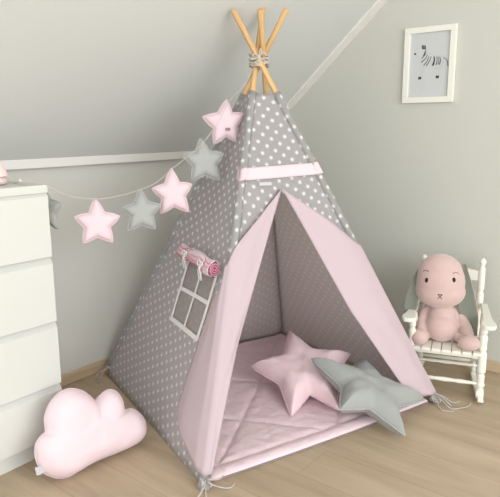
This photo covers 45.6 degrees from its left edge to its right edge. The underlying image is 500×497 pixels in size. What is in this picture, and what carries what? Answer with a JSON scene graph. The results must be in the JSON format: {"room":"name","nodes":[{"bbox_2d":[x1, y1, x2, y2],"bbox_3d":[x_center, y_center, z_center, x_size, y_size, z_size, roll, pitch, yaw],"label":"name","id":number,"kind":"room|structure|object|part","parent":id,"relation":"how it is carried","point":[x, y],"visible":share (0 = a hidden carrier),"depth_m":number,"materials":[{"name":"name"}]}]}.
{"room":"children's room","nodes":[
{"label":"children's room","id":0,"kind":"room"},
{"bbox_2d":[5,159,197,374],"bbox_3d":[-1.469,0.307,2.056,0.080,1.072,4.600,9,15,38],"label":"wall","id":1,"kind":"structure","parent":0,"point":[99,283],"depth_m":2.89,"materials":[{"name":"grey paint"}]},
{"bbox_2d":[60,357,109,386],"bbox_3d":[-1.435,0.763,2.114,0.014,0.055,4.584,9,15,38],"label":"baseboard","id":2,"kind":"structure","parent":1,"relation":"attached to","point":[78,374],"depth_m":2.88,"materials":[{"name":"brown wood"}]},
{"bbox_2d":[1,151,194,169],"bbox_3d":[-1.447,-0.227,1.875,0.046,0.042,4.522,9,15,38],"label":"trim","id":3,"kind":"structure","parent":1,"relation":"attached to","point":[105,159],"depth_m":2.71,"materials":[{"name":"white wood"}]},
{"bbox_2d":[0,0,376,160],"bbox_3d":[0.446,-0.689,0.283,4.960,1.578,4.600,9,15,38],"label":"ceiling","id":4,"kind":"structure","parent":0,"point":[79,78],"depth_m":2.41,"materials":[{"name":"grey paint"}]},
{"bbox_2d":[0,334,499,496],"bbox_3d":[0.478,1.113,0.635,4.900,0.050,4.600,9,15,38],"label":"floor","id":5,"kind":"structure","parent":0,"point":[441,453],"depth_m":2.13,"materials":[{"name":"laminate"}]},
{"bbox_2d":[0,181,61,475],"bbox_3d":[-1.134,0.304,1.994,0.480,1.000,0.802,9,15,38],"label":"dresser","id":6,"kind":"object","parent":5,"relation":"on","point":[30,372],"visible":0.8,"depth_m":2.05,"materials":[{"name":"white paint"}]},
{"bbox_2d":[0,161,7,184],"bbox_3d":[-0.890,-0.262,2.029,0.120,0.092,0.120,9,15,38],"label":"table lamp","id":7,"kind":"object","parent":6,"relation":"on","point":[3,180],"visible":1,"depth_m":2.02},
{"bbox_3d":[-0.890,-0.277,2.026,0.120,0.062,0.120,9,15,38],"label":"lamp shade","id":8,"kind":"part","parent":7,"relation":"part of","materials":[{"name":"pink fabric"}]},
{"bbox_3d":[-1.116,-0.039,1.907,0.430,0.214,0.798,9,15,38],"label":"drawer","id":9,"kind":"part","parent":6,"relation":"part of","materials":[{"name":"white paint"}]},
{"bbox_3d":[-1.115,0.195,1.956,0.430,0.213,0.798,9,15,38],"label":"drawer","id":10,"kind":"part","parent":6,"relation":"part of","materials":[{"name":"white paint"}]},
{"bbox_3d":[-1.114,0.428,2.004,0.430,0.213,0.798,9,15,38],"label":"drawer","id":11,"kind":"part","parent":6,"relation":"part of","materials":[{"name":"white paint"}]},
{"bbox_3d":[-1.113,0.641,2.048,0.430,0.173,0.798,9,15,38],"label":"drawer","id":12,"kind":"part","parent":6,"relation":"part of","materials":[{"name":"white paint"}]},
{"bbox_2d":[34,388,146,478],"bbox_3d":[-0.574,0.631,2.140,0.446,0.295,0.161,-11,16,-43],"label":"cushion","id":13,"kind":"object","parent":5,"relation":"on","point":[81,430],"visible":1,"depth_m":2.06,"materials":[{"name":"pink fabric"}]},
{"bbox_2d":[95,7,470,496],"bbox_3d":[0.047,-0.163,2.544,1.406,1.684,1.248,-8,14,-34],"label":"tent","id":14,"kind":"object","parent":5,"relation":"on","point":[267,248],"visible":0.98,"depth_m":2.43,"materials":[{"name":"grey fabric"}]},
{"bbox_2d":[7,66,249,198],"bbox_3d":[-0.407,-0.452,2.217,0.968,0.509,0.136,-6,13,-25],"label":"cord","id":15,"kind":"object","parent":14,"relation":"attached to","point":[19,180],"visible":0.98,"depth_m":2.23,"materials":[{"name":"white fabric"}]},
{"bbox_2d":[47,193,61,229],"bbox_3d":[-0.739,-0.148,2.152,0.151,0.156,0.031,5,13,23],"label":"star","id":16,"kind":"object","parent":15,"relation":"hanging from","point":[54,205],"visible":0.41,"depth_m":2.13,"materials":[{"name":"grey fabric"}]},
{"bbox_2d":[74,198,119,242],"bbox_3d":[-0.555,-0.101,2.168,0.163,0.165,0.045,-4,12,-17],"label":"star","id":17,"kind":"object","parent":15,"relation":"hanging from","point":[97,223],"visible":1,"depth_m":2.15,"materials":[{"name":"pink fabric"}]},
{"bbox_2d":[122,189,160,230],"bbox_3d":[-0.410,-0.148,2.257,0.150,0.157,0.046,-4,12,-19],"label":"star","id":18,"kind":"object","parent":15,"relation":"hanging from","point":[141,211],"visible":1,"depth_m":2.24,"materials":[{"name":"grey fabric"}]},
{"bbox_2d":[152,168,191,213],"bbox_3d":[-0.304,-0.226,2.322,0.159,0.177,0.044,-3,12,-15],"label":"star","id":19,"kind":"object","parent":15,"relation":"hanging from","point":[172,193],"visible":1,"depth_m":2.31,"materials":[{"name":"pink fabric"}]},
{"bbox_2d":[183,138,223,180],"bbox_3d":[-0.183,-0.353,2.367,0.171,0.170,0.049,-4,12,-19],"label":"star","id":20,"kind":"object","parent":15,"relation":"hanging from","point":[204,161],"visible":0.99,"depth_m":2.35,"materials":[{"name":"grey fabric"}]},
{"bbox_2d":[202,99,244,143],"bbox_3d":[-0.104,-0.511,2.402,0.178,0.178,0.048,-3,12,-13],"label":"star","id":21,"kind":"object","parent":15,"relation":"hanging from","point":[228,124],"visible":0.98,"depth_m":2.39,"materials":[{"name":"pink fabric"}]},
{"bbox_3d":[-0.218,0.037,2.462,0.512,1.318,1.107,-7,13,-30],"label":"panel","id":22,"kind":"part","parent":14,"relation":"part of","materials":[{"name":"grey fabric"}]},
{"bbox_3d":[-0.124,-0.043,2.847,1.061,1.318,0.545,-7,14,-31],"label":"panel","id":23,"kind":"part","parent":14,"relation":"part of","materials":[{"name":"pink fabric"}]},
{"bbox_3d":[0.136,-0.305,2.391,0.594,0.623,0.217,-7,13,-29],"label":"panel","id":24,"kind":"part","parent":14,"relation":"part of","materials":[{"name":"grey fabric"}]},
{"bbox_3d":[0.284,-0.026,2.761,0.542,1.320,1.082,-9,14,-35],"label":"panel","id":25,"kind":"part","parent":14,"relation":"part of","materials":[{"name":"pink fabric"}]},
{"bbox_2d":[211,334,428,481],"bbox_3d":[0.045,0.639,2.748,1.098,0.025,1.069,-8,14,-31],"label":"play mat","id":26,"kind":"object","parent":5,"relation":"on","point":[258,428],"visible":0.44,"depth_m":2.41,"materials":[{"name":"pink fabric"}]},
{"bbox_2d":[251,331,350,415],"bbox_3d":[0.239,0.549,2.634,0.462,0.226,0.417,9,15,38],"label":"cushion","id":27,"kind":"object","parent":26,"relation":"on","point":[297,378],"visible":0.91,"depth_m":2.58,"materials":[{"name":"pink fabric"}]},
{"bbox_2d":[311,358,425,435],"bbox_3d":[0.452,0.578,2.438,0.440,0.214,0.431,6,13,28],"label":"cushion","id":28,"kind":"object","parent":26,"relation":"on","point":[361,387],"visible":1,"depth_m":2.39,"materials":[{"name":"grey fabric"}]},
{"bbox_2d":[402,254,496,402],"bbox_3d":[0.915,0.351,2.743,0.392,0.584,0.400,4,12,20],"label":"rocking chair","id":29,"kind":"object","parent":5,"relation":"on","point":[477,367],"visible":0.56,"depth_m":2.66,"materials":[{"name":"white wood"}]},
{"bbox_3d":[0.743,0.279,2.738,0.062,0.033,0.300,4,12,20],"label":"armrest","id":30,"kind":"part","parent":29,"relation":"part of","materials":[{"name":"white wood"}]},
{"bbox_3d":[0.728,0.472,2.690,0.036,0.332,0.036,4,12,20],"label":"post","id":31,"kind":"part","parent":29,"relation":"part of","materials":[{"name":"white wood"}]},
{"bbox_3d":[0.839,0.308,2.903,0.038,0.564,0.073,4,12,20],"label":"post","id":32,"kind":"part","parent":29,"relation":"part of","materials":[{"name":"white wood"}]},
{"bbox_2d":[403,254,479,350],"bbox_3d":[0.868,0.226,2.672,0.347,0.399,0.220,4,12,20],"label":"plush bunny","id":33,"kind":"object","parent":29,"relation":"on","point":[440,282],"visible":0.98,"depth_m":2.65},
{"bbox_3d":[0.909,0.439,2.745,0.296,0.020,0.254,4,12,20],"label":"seat frame","id":34,"kind":"part","parent":29,"relation":"part of","materials":[{"name":"white wood"}]},
{"bbox_3d":[0.965,0.114,2.838,0.256,0.055,0.032,4,12,20],"label":"crest rail","id":35,"kind":"part","parent":29,"relation":"part of","materials":[{"name":"white wood"}]},
{"bbox_3d":[1.079,0.325,2.817,0.038,0.564,0.073,4,12,20],"label":"post","id":36,"kind":"part","parent":29,"relation":"part of","materials":[{"name":"white wood"}]},
{"bbox_3d":[1.010,0.492,2.590,0.036,0.332,0.036,4,12,20],"label":"post","id":37,"kind":"part","parent":29,"relation":"part of","materials":[{"name":"white wood"}]},
{"bbox_3d":[1.052,0.301,2.627,0.062,0.033,0.300,4,12,20],"label":"armrest","id":38,"kind":"part","parent":29,"relation":"part of","materials":[{"name":"white wood"}]},
{"bbox_2d":[290,0,499,361],"bbox_3d":[1.902,-0.502,2.194,4.980,2.570,0.080,9,15,38],"label":"wall","id":39,"kind":"structure","parent":0,"point":[409,181],"depth_m":3.02,"materials":[{"name":"paint"}]},
{"bbox_2d":[286,0,387,109],"bbox_3d":[0.621,-1.196,2.990,1.672,1.492,0.077,9,15,38],"label":"trim","id":40,"kind":"structure","parent":39,"relation":"attached to","point":[373,10],"depth_m":3.14,"materials":[{"name":"white wood"}]},
{"bbox_2d":[402,23,457,102],"bbox_3d":[0.869,-0.892,2.890,0.257,0.356,0.019,9,15,38],"label":"picture frame","id":41,"kind":"object","parent":39,"relation":"attached to","point":[429,66],"visible":1,"depth_m":2.89,"materials":[{"name":"white wood"}]},
{"bbox_2d":[408,30,450,97],"bbox_3d":[0.872,-0.892,2.893,0.207,0.306,0.004,9,15,38],"label":"print","id":42,"kind":"object","parent":41,"relation":"attached to","point":[429,51],"depth_m":2.89,"materials":[{"name":"white paper"}]},
{"bbox_2d":[416,347,499,373],"bbox_3d":[1.909,0.693,2.377,4.900,0.055,0.014,9,15,38],"label":"baseboard","id":43,"kind":"structure","parent":39,"relation":"attached to","point":[493,366],"depth_m":2.94,"materials":[{"name":"brown wood"}]}
]}

